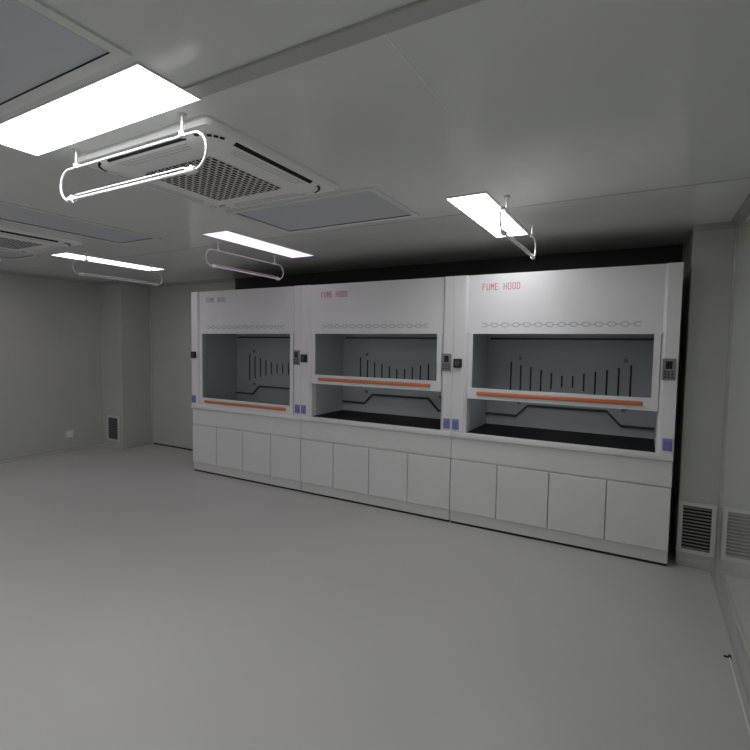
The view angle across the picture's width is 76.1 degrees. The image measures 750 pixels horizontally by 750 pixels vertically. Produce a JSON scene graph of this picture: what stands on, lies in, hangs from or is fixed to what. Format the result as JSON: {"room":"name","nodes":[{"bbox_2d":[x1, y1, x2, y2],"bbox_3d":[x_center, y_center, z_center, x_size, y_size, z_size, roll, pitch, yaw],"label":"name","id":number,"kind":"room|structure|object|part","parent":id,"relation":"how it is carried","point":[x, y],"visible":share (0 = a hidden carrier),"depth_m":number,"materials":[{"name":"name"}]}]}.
{"room":"chemistry laboratory","nodes":[
{"label":"chemistry laboratory","id":0,"kind":"room"},
{"bbox_2d":[0,274,101,459],"bbox_3d":[-6.193,-0.013,4.763,0.100,2.640,8.020,3,4,29],"label":"wall","id":1,"kind":"structure","parent":0,"point":[50,377],"depth_m":7.07,"materials":[{"name":"white paint"}]},
{"bbox_2d":[0,270,99,284],"bbox_3d":[-6.238,-1.294,4.424,0.045,0.045,7.500,3,4,29],"label":"trim","id":2,"kind":"structure","parent":1,"relation":"attached to","point":[1,271],"depth_m":7.01,"materials":[{"name":"grey metal"}]},
{"bbox_2d":[0,443,102,463],"bbox_3d":[-6.277,1.296,4.579,0.045,0.045,7.500,3,4,29],"label":"trim","id":3,"kind":"structure","parent":1,"relation":"attached to","point":[97,444],"depth_m":7.13,"materials":[{"name":"grey"}]},
{"bbox_2d":[66,430,73,437],"bbox_3d":[-4.703,0.905,7.383,0.014,0.110,0.110,3,4,29],"label":"wall socket","id":4,"kind":"object","parent":1,"relation":"attached to","point":[69,433],"visible":1,"depth_m":7.38,"materials":[{"name":"white plastic"}]},
{"bbox_2d":[16,177,749,270],"bbox_3d":[-1.452,-1.252,4.591,8.225,0.002,0.006,3,4,29],"label":"trim","id":5,"kind":"structure","parent":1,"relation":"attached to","point":[749,177],"depth_m":3.47,"materials":[{"name":"grey metal"}]},
{"bbox_2d":[101,284,150,448],"bbox_3d":[-4.079,-0.167,7.873,0.530,2.640,0.520,3,4,29],"label":"column","id":6,"kind":"structure","parent":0,"point":[124,308],"depth_m":7.68,"materials":[{"name":"white paint"}]},
{"bbox_2d":[99,284,103,443],"bbox_3d":[-4.434,-0.166,7.763,0.020,2.640,0.020,3,4,29],"label":"trim","id":7,"kind":"structure","parent":6,"relation":"attached to","point":[99,284],"depth_m":7.76,"materials":[{"name":"grey metal"}]},
{"bbox_2d":[99,280,119,284],"bbox_3d":[-4.198,-1.449,7.550,0.530,0.045,0.045,3,4,29],"label":"trim","id":8,"kind":"structure","parent":6,"relation":"attached to","point":[117,281],"depth_m":7.55,"materials":[{"name":"grey"}]},
{"bbox_2d":[103,444,122,448],"bbox_3d":[-4.234,1.148,7.712,0.530,0.030,0.030,3,4,29],"label":"trim","id":9,"kind":"structure","parent":6,"relation":"attached to","point":[106,445],"depth_m":7.71,"materials":[{"name":"grey"}]},
{"bbox_2d":[107,415,119,441],"bbox_3d":[-4.199,0.857,7.686,0.310,0.405,0.014,3,4,29],"label":"air vent","id":10,"kind":"object","parent":6,"relation":"in","point":[113,434],"visible":1,"depth_m":7.68,"materials":[{"name":"grey metal"}]},
{"bbox_2d":[120,281,149,286],"bbox_3d":[-3.809,-1.450,7.655,0.045,0.045,0.520,3,4,29],"label":"trim","id":11,"kind":"structure","parent":6,"relation":"attached to","point":[121,282],"depth_m":7.65,"materials":[{"name":"grey"}]},
{"bbox_2d":[149,286,152,443],"bbox_3d":[-3.715,-0.166,7.949,0.030,2.640,0.030,3,4,29],"label":"trim","id":12,"kind":"structure","parent":6,"relation":"attached to","point":[150,290],"depth_m":7.96,"materials":[{"name":"grey metal"}]},
{"bbox_2d":[0,444,749,749],"bbox_3d":[-2.587,1.532,2.810,8.425,0.100,8.220,3,4,29],"label":"floor","id":13,"kind":"structure","parent":0,"point":[149,600],"depth_m":2.87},
{"bbox_2d":[190,286,301,491],"bbox_3d":[-1.442,0.119,6.186,1.798,2.352,0.834,3,4,29],"label":"fume hood","id":14,"kind":"object","parent":13,"relation":"on","point":[245,354],"visible":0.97,"depth_m":6.04,"materials":[{"name":"metal"}]},
{"bbox_2d":[190,351,195,357],"bbox_3d":[-2.368,-0.263,6.236,0.080,0.086,0.045,3,4,29],"label":"switch","id":15,"kind":"object","parent":14,"relation":"attached to","point":[193,353],"depth_m":6.22,"materials":[{"name":"grey plastic"}]},
{"bbox_3d":[-2.316,-0.345,6.284,0.139,1.464,0.100,3,4,29],"label":"post","id":16,"kind":"part","parent":14,"relation":"part of","materials":[{"name":"metal"}]},
{"bbox_3d":[-2.218,0.908,6.255,0.442,0.496,0.026,3,4,29],"label":"cabinet door","id":17,"kind":"part","parent":14,"relation":"part of","materials":[{"name":"metal"}]},
{"bbox_3d":[-1.827,0.928,6.035,0.444,0.496,0.026,3,4,29],"label":"cabinet door","id":18,"kind":"part","parent":14,"relation":"part of","materials":[{"name":"metal"}]},
{"bbox_3d":[-1.622,0.371,5.876,1.340,0.036,0.019,3,4,29],"label":"sash handle","id":19,"kind":"part","parent":14,"relation":"part of","materials":[{"name":"brown"}]},
{"bbox_2d":[191,404,299,419],"bbox_3d":[-1.438,0.431,6.219,1.798,0.050,0.802,3,4,29],"label":"countertop","id":20,"kind":"structure","parent":14,"relation":"on","point":[279,415],"depth_m":5.82,"materials":[{"name":"metal"}]},
{"bbox_3d":[-1.602,-0.040,5.866,1.538,0.927,0.022,3,4,29],"label":"sash","id":21,"kind":"part","parent":14,"relation":"part of","materials":[{"name":"glass"}]},
{"bbox_3d":[-1.435,0.947,5.815,0.444,0.496,0.026,3,4,29],"label":"cabinet door","id":22,"kind":"part","parent":14,"relation":"part of","materials":[{"name":"metal"}]},
{"bbox_3d":[-1.042,0.966,5.595,0.446,0.496,0.026,3,4,29],"label":"cabinet door","id":23,"kind":"part","parent":14,"relation":"part of","materials":[{"name":"metal"}]},
{"bbox_3d":[-0.889,-0.197,5.425,0.090,0.166,0.011,3,4,29],"label":"control panel","id":24,"kind":"part","parent":14,"relation":"part of","materials":[{"name":"grey plastic"}]},
{"bbox_3d":[-0.862,-0.274,5.468,0.119,1.464,0.100,3,4,29],"label":"post","id":25,"kind":"part","parent":14,"relation":"part of","materials":[{"name":"metal"}]},
{"bbox_2d":[300,276,454,521],"bbox_3d":[0.127,0.196,5.306,1.798,2.352,0.834,3,4,29],"label":"fume hood","id":26,"kind":"object","parent":13,"relation":"on","point":[376,357],"visible":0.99,"depth_m":5.12,"materials":[{"name":"metal"}]},
{"bbox_2d":[300,354,306,361],"bbox_3d":[-0.800,-0.186,5.355,0.080,0.086,0.045,3,4,29],"label":"switch","id":27,"kind":"object","parent":26,"relation":"attached to","point":[303,357],"depth_m":5.34,"materials":[{"name":"grey plastic"}]},
{"bbox_3d":[-0.748,-0.268,5.404,0.139,1.464,0.100,3,4,29],"label":"post","id":28,"kind":"part","parent":26,"relation":"part of","materials":[{"name":"metal"}]},
{"bbox_3d":[-0.650,0.985,5.375,0.442,0.496,0.026,3,4,29],"label":"cabinet door","id":29,"kind":"part","parent":26,"relation":"part of","materials":[{"name":"metal"}]},
{"bbox_3d":[-0.259,1.004,5.155,0.444,0.496,0.026,3,4,29],"label":"cabinet door","id":30,"kind":"part","parent":26,"relation":"part of","materials":[{"name":"metal"}]},
{"bbox_3d":[-0.048,0.075,4.974,1.340,0.036,0.019,3,4,29],"label":"sash handle","id":31,"kind":"part","parent":26,"relation":"part of","materials":[{"name":"brown"}]},
{"bbox_2d":[300,416,450,436],"bbox_3d":[0.130,0.507,5.338,1.798,0.050,0.802,3,4,29],"label":"countertop","id":32,"kind":"structure","parent":26,"relation":"on","point":[315,419],"depth_m":4.93,"materials":[{"name":"metal"}]},
{"bbox_3d":[-0.031,-0.150,4.975,1.538,0.553,0.022,3,4,29],"label":"sash","id":33,"kind":"part","parent":26,"relation":"part of","materials":[{"name":"glass"}]},
{"bbox_3d":[0.133,1.024,4.935,0.444,0.496,0.026,3,4,29],"label":"cabinet door","id":34,"kind":"part","parent":26,"relation":"part of","materials":[{"name":"metal"}]},
{"bbox_3d":[0.527,1.043,4.714,0.446,0.496,0.026,3,4,29],"label":"cabinet door","id":35,"kind":"part","parent":26,"relation":"part of","materials":[{"name":"metal"}]},
{"bbox_2d":[443,418,449,428],"bbox_3d":[0.683,0.461,4.572,0.066,0.097,0.011,3,4,29],"label":"power socket","id":36,"kind":"object","parent":26,"relation":"attached to","point":[446,421],"depth_m":4.56,"materials":[{"name":"blue plastic"}]},
{"bbox_3d":[0.679,-0.120,4.545,0.090,0.166,0.011,3,4,29],"label":"control panel","id":37,"kind":"part","parent":26,"relation":"part of","materials":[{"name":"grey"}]},
{"bbox_3d":[0.707,-0.197,4.588,0.119,1.464,0.100,3,4,29],"label":"post","id":38,"kind":"part","parent":26,"relation":"part of","materials":[{"name":"metal"}]},
{"bbox_2d":[450,262,683,565],"bbox_3d":[1.695,0.273,4.426,1.798,2.352,0.834,3,4,29],"label":"fume hood","id":39,"kind":"object","parent":13,"relation":"on","point":[564,382],"visible":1,"depth_m":4.23,"materials":[{"name":"metal"}]},
{"bbox_2d":[452,421,457,428],"bbox_3d":[0.756,0.472,4.522,0.052,0.070,0.008,3,4,29],"label":"socket","id":40,"kind":"object","parent":39,"relation":"attached to","point":[454,423],"depth_m":4.52,"materials":[{"name":"blue plastic"}]},
{"bbox_2d":[453,359,461,367],"bbox_3d":[0.768,-0.109,4.475,0.080,0.086,0.045,3,4,29],"label":"switch","id":41,"kind":"object","parent":39,"relation":"attached to","point":[457,363],"depth_m":4.46,"materials":[{"name":"grey plastic"}]},
{"bbox_3d":[0.821,-0.192,4.524,0.139,1.464,0.100,3,4,29],"label":"post","id":42,"kind":"part","parent":39,"relation":"part of","materials":[{"name":"metal"}]},
{"bbox_3d":[0.919,1.062,4.494,0.442,0.496,0.026,3,4,29],"label":"cabinet door","id":43,"kind":"part","parent":39,"relation":"part of","materials":[{"name":"metal"}]},
{"bbox_3d":[1.310,1.081,4.275,0.444,0.496,0.026,3,4,29],"label":"cabinet door","id":44,"kind":"part","parent":39,"relation":"part of","materials":[{"name":"metal"}]},
{"bbox_3d":[1.520,0.198,4.096,1.340,0.036,0.019,3,4,29],"label":"sash handle","id":45,"kind":"part","parent":39,"relation":"part of","materials":[{"name":"brown"}]},
{"bbox_2d":[451,432,672,461],"bbox_3d":[1.698,0.584,4.458,1.798,0.050,0.802,3,4,29],"label":"countertop","id":46,"kind":"structure","parent":39,"relation":"on","point":[548,444],"depth_m":4.04,"materials":[{"name":"metal"}]},
{"bbox_3d":[1.537,-0.050,4.096,1.538,0.600,0.022,3,4,29],"label":"sash","id":47,"kind":"part","parent":39,"relation":"part of","materials":[{"name":"glass"}]},
{"bbox_3d":[1.702,1.100,4.055,0.444,0.496,0.026,3,4,29],"label":"cabinet door","id":48,"kind":"part","parent":39,"relation":"part of","materials":[{"name":"metal"}]},
{"bbox_3d":[2.095,1.120,3.834,0.446,0.496,0.026,3,4,29],"label":"cabinet door","id":49,"kind":"part","parent":39,"relation":"part of","materials":[{"name":"metal"}]},
{"bbox_2d":[662,438,672,451],"bbox_3d":[2.251,0.538,3.692,0.066,0.097,0.011,3,4,29],"label":"power socket","id":50,"kind":"object","parent":39,"relation":"attached to","point":[667,443],"depth_m":3.68,"materials":[{"name":"blue plastic"}]},
{"bbox_3d":[2.247,-0.043,3.664,0.090,0.166,0.011,3,4,29],"label":"control panel","id":51,"kind":"part","parent":39,"relation":"part of","materials":[{"name":"grey plastic"}]},
{"bbox_3d":[2.275,-0.120,3.708,0.119,1.464,0.100,3,4,29],"label":"post","id":52,"kind":"part","parent":39,"relation":"part of","materials":[{"name":"metal"}]},
{"bbox_2d":[0,0,749,283],"bbox_3d":[-2.546,-1.203,2.646,8.425,0.100,8.220,3,4,29],"label":"ceiling","id":53,"kind":"structure","parent":0,"point":[549,101],"depth_m":2.05,"materials":[{"name":"white paint"}]},
{"bbox_2d":[0,249,40,259],"bbox_3d":[-4.256,-1.311,4.921,0.560,0.009,1.240,3,4,29],"label":"panel","id":54,"kind":"object","parent":53,"relation":"attached to","point":[9,254],"visible":1,"depth_m":5.30,"materials":[{"name":"white metal"}]},
{"bbox_3d":[-4.256,-1.313,4.921,0.464,0.003,1.144,3,4,29],"label":"plate","id":55,"kind":"part","parent":54,"relation":"part of","materials":[{"name":"grey metal"}]},
{"bbox_2d":[0,225,82,252],"bbox_3d":[-3.453,-1.245,4.385,1.000,0.052,1.000,3,4,29],"label":"air conditioner","id":56,"kind":"object","parent":53,"relation":"attached to","point":[13,239],"visible":1,"depth_m":4.40,"materials":[{"name":"white plastic"}]},
{"bbox_2d":[0,237,42,248],"bbox_3d":[-3.453,-1.222,4.387,0.524,0.007,0.524,3,4,29],"label":"grille","id":57,"kind":"object","parent":56,"relation":"attached to","point":[5,242],"depth_m":4.46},
{"bbox_2d":[0,230,57,242],"bbox_3d":[-3.097,-1.216,4.186,0.088,0.018,0.580,3,4,29],"label":"outlet","id":58,"kind":"object","parent":56,"relation":"attached to","point":[2,232],"depth_m":4.22,"materials":[{"name":"white plastic"}]},
{"bbox_3d":[-3.453,-1.233,4.386,0.910,0.020,0.910,3,4,29],"label":"panel","id":59,"kind":"part","parent":56,"relation":"part of","materials":[{"name":"white plastic"}]},
{"bbox_2d":[0,0,131,115],"bbox_3d":[-1.539,-1.067,1.552,1.250,0.009,0.780,3,4,29],"label":"panel","id":60,"kind":"object","parent":53,"relation":"attached to","point":[44,51],"visible":1,"depth_m":1.58,"materials":[{"name":"white metal"}]},
{"bbox_2d":[0,200,161,244],"bbox_3d":[-2.505,-1.226,3.949,0.590,0.009,1.260,3,4,29],"label":"panel","id":61,"kind":"object","parent":53,"relation":"attached to","point":[9,212],"visible":1,"depth_m":3.91,"materials":[{"name":"white metal"}]},
{"bbox_2d":[0,61,201,155],"bbox_3d":[-1.267,-1.093,2.041,1.207,0.008,0.272,3,4,29],"label":"recessed light","id":62,"kind":"object","parent":53,"relation":"in","point":[132,93],"visible":0.91,"depth_m":1.96,"materials":[{"name":"white plastic"}]},
{"bbox_2d":[50,252,164,270],"bbox_3d":[-3.136,-1.342,5.718,0.312,0.008,1.212,3,4,29],"label":"recessed light","id":63,"kind":"object","parent":53,"relation":"in","point":[64,254],"visible":0.91,"depth_m":5.62,"materials":[{"name":"white plastic"}]},
{"bbox_2d":[72,253,162,285],"bbox_3d":[-2.912,-1.202,5.496,0.040,0.255,1.082,3,4,29],"label":"hanging lamp","id":64,"kind":"object","parent":53,"relation":"hanging from","point":[86,260],"visible":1,"depth_m":5.43,"materials":[{"name":"silver metal"}]},
{"bbox_2d":[60,112,207,202],"bbox_3d":[-1.147,-0.977,2.198,1.082,0.255,0.039,3,4,29],"label":"hanging lamp","id":65,"kind":"object","parent":53,"relation":"hanging from","point":[190,170],"visible":1,"depth_m":2.14,"materials":[{"name":"silver metal"}]},
{"bbox_3d":[-1.485,-1.083,2.384,0.040,0.075,0.039,3,4,29],"label":"hanger rod","id":66,"kind":"part","parent":65,"relation":"part of","materials":[{"name":"silver metal"}]},
{"bbox_3d":[-0.806,-1.050,2.002,0.040,0.075,0.039,3,4,29],"label":"hanger rod","id":67,"kind":"part","parent":65,"relation":"part of","materials":[{"name":"silver metal"}]},
{"bbox_2d":[74,115,338,209],"bbox_3d":[-0.887,-1.103,2.670,1.000,0.052,1.000,3,4,29],"label":"air conditioner","id":68,"kind":"object","parent":53,"relation":"attached to","point":[238,170],"visible":0.96,"depth_m":2.47,"materials":[{"name":"white plastic"}]},
{"bbox_2d":[107,138,191,165],"bbox_3d":[-1.088,-1.073,2.315,0.580,0.018,0.088,3,4,29],"label":"outlet","id":69,"kind":"object","parent":68,"relation":"attached to","point":[181,145],"depth_m":2.31,"materials":[{"name":"white plastic"}]},
{"bbox_2d":[120,176,204,203],"bbox_3d":[-1.243,-1.109,2.871,0.088,0.018,0.580,3,4,29],"label":"outlet","id":70,"kind":"object","parent":68,"relation":"attached to","point":[151,184],"depth_m":2.86,"materials":[{"name":"white plastic"}]},
{"bbox_3d":[-0.887,-1.091,2.671,0.910,0.020,0.910,3,4,29],"label":"panel","id":71,"kind":"part","parent":68,"relation":"part of","materials":[{"name":"white plastic"}]},
{"bbox_2d":[146,157,280,199],"bbox_3d":[-0.887,-1.080,2.672,0.524,0.007,0.524,3,4,29],"label":"grille","id":72,"kind":"object","parent":68,"relation":"attached to","point":[218,178],"depth_m":2.65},
{"bbox_2d":[235,193,305,206],"bbox_3d":[-0.687,-1.109,3.027,0.580,0.018,0.088,3,4,29],"label":"outlet","id":73,"kind":"object","parent":68,"relation":"attached to","point":[285,195],"depth_m":3.01,"materials":[{"name":"white"}]},
{"bbox_2d":[231,142,312,183],"bbox_3d":[-0.531,-1.074,2.471,0.088,0.018,0.580,3,4,29],"label":"outlet","id":74,"kind":"object","parent":68,"relation":"attached to","point":[241,151],"depth_m":2.43,"materials":[{"name":"white plastic"}]},
{"bbox_2d":[205,241,283,279],"bbox_3d":[-1.274,-1.135,4.811,0.040,0.255,1.082,3,4,29],"label":"hanging lamp","id":75,"kind":"object","parent":53,"relation":"hanging from","point":[217,242],"visible":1,"depth_m":4.71,"materials":[{"name":"silver metal"}]},
{"bbox_2d":[202,230,314,257],"bbox_3d":[-1.071,-1.244,4.611,0.302,0.008,1.222,3,4,29],"label":"recessed light","id":76,"kind":"object","parent":53,"relation":"in","point":[226,235],"visible":1,"depth_m":4.50,"materials":[{"name":"white plastic"}]},
{"bbox_2d":[227,186,419,232],"bbox_3d":[-0.372,-1.164,3.460,1.210,0.009,0.695,3,4,29],"label":"panel","id":77,"kind":"object","parent":53,"relation":"attached to","point":[367,204],"visible":1,"depth_m":3.40,"materials":[{"name":"white metal"}]},
{"bbox_2d":[183,0,482,98],"bbox_3d":[0.212,-1.024,1.308,2.095,0.012,0.070,3,4,29],"label":"ceiling beam","id":78,"kind":"structure","parent":53,"relation":"attached to","point":[418,11],"depth_m":1.49,"materials":[{"name":"grey"}]},
{"bbox_2d":[385,34,454,118],"bbox_3d":[0.178,-1.055,1.725,0.004,0.001,0.625,3,4,29],"label":"trim","id":79,"kind":"structure","parent":53,"relation":"attached to","point":[385,34],"depth_m":1.67,"materials":[{"name":"white plastic"}]},
{"bbox_2d":[445,192,527,237],"bbox_3d":[0.861,-1.149,3.516,0.267,0.008,1.202,3,4,29],"label":"recessed light","id":80,"kind":"object","parent":53,"relation":"in","point":[481,207],"visible":0.93,"depth_m":3.36,"materials":[{"name":"white plastic"}]},
{"bbox_2d":[499,195,535,258],"bbox_3d":[1.019,-1.013,3.359,0.040,0.255,1.082,3,4,29],"label":"hanging lamp","id":81,"kind":"object","parent":53,"relation":"hanging from","point":[503,232],"visible":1,"depth_m":3.21,"materials":[{"name":"silver metal"}]},
{"bbox_3d":[0.829,-1.085,3.014,0.040,0.075,0.039,3,4,29],"label":"hanger rod","id":82,"kind":"part","parent":81,"relation":"part of","materials":[{"name":"silver metal"}]},
{"bbox_2d":[151,244,686,533],"bbox_3d":[-0.580,-0.016,6.253,8.425,2.640,0.120,3,4,29],"label":"wall","id":83,"kind":"structure","parent":0,"point":[173,423],"depth_m":6.72,"materials":[{"name":"paint"}]},
{"bbox_2d":[154,443,192,450],"bbox_3d":[-2.871,1.183,7.556,1.900,0.020,0.006,3,4,29],"label":"baseboard","id":84,"kind":"structure","parent":83,"relation":"attached to","point":[154,443],"depth_m":7.77,"materials":[{"name":"black"}]},
{"bbox_2d":[150,243,686,287],"bbox_3d":[-0.476,-1.303,6.057,7.428,0.045,0.045,3,4,29],"label":"trim","id":85,"kind":"structure","parent":83,"relation":"attached to","point":[684,244],"depth_m":5.86,"materials":[{"name":"grey"}]},
{"bbox_2d":[671,227,734,566],"bbox_3d":[2.698,0.171,3.972,0.267,2.640,0.690,3,4,29],"label":"column","id":86,"kind":"structure","parent":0,"point":[709,254],"depth_m":3.67,"materials":[{"name":"white paint"}]},
{"bbox_2d":[675,560,714,570],"bbox_3d":[2.502,1.489,3.737,0.267,0.030,0.030,3,4,29],"label":"trim","id":87,"kind":"structure","parent":86,"relation":"attached to","point":[678,562],"depth_m":3.75,"materials":[{"name":"grey"}]},
{"bbox_2d":[676,500,716,557],"bbox_3d":[2.502,1.197,3.731,0.247,0.405,0.014,3,4,29],"label":"air vent","id":88,"kind":"object","parent":86,"relation":"in","point":[696,530],"visible":1,"depth_m":3.73,"materials":[{"name":"grey metal"}]},
{"bbox_2d":[693,221,735,231],"bbox_3d":[2.538,-1.108,3.575,0.267,0.045,0.045,3,4,29],"label":"trim","id":89,"kind":"structure","parent":86,"relation":"attached to","point":[720,225],"depth_m":3.58,"materials":[{"name":"grey"}]},
{"bbox_2d":[715,226,736,567],"bbox_3d":[2.637,0.192,3.604,0.012,2.640,0.012,3,4,29],"label":"trim","id":90,"kind":"structure","parent":86,"relation":"attached to","point":[735,232],"depth_m":3.60,"materials":[{"name":"grey metal"}]},
{"bbox_2d":[717,211,749,663],"bbox_3d":[1.060,0.342,0.693,0.100,2.640,8.020,3,4,29],"label":"wall","id":91,"kind":"structure","parent":0,"point":[733,558],"depth_m":3.10,"materials":[{"name":"white paint"}]},
{"bbox_2d":[710,567,749,707],"bbox_3d":[0.808,1.649,0.506,0.045,0.045,7.330,3,4,29],"label":"trim","id":92,"kind":"structure","parent":91,"relation":"attached to","point":[743,665],"depth_m":2.84,"materials":[{"name":"grey"}]},
{"bbox_2d":[729,657,749,734],"bbox_3d":[0.460,1.695,-0.009,0.008,0.005,6.090,3,4,29],"label":"trim","id":93,"kind":"structure","parent":91,"relation":"attached to","point":[741,701],"depth_m":2.34,"materials":[{"name":"white plastic"}]},
{"bbox_2d":[731,193,749,226],"bbox_3d":[0.848,-0.941,0.351,0.045,0.045,7.330,3,4,29],"label":"trim","id":94,"kind":"structure","parent":91,"relation":"attached to","point":[744,209],"depth_m":3.23,"materials":[{"name":"grey"}]}
]}

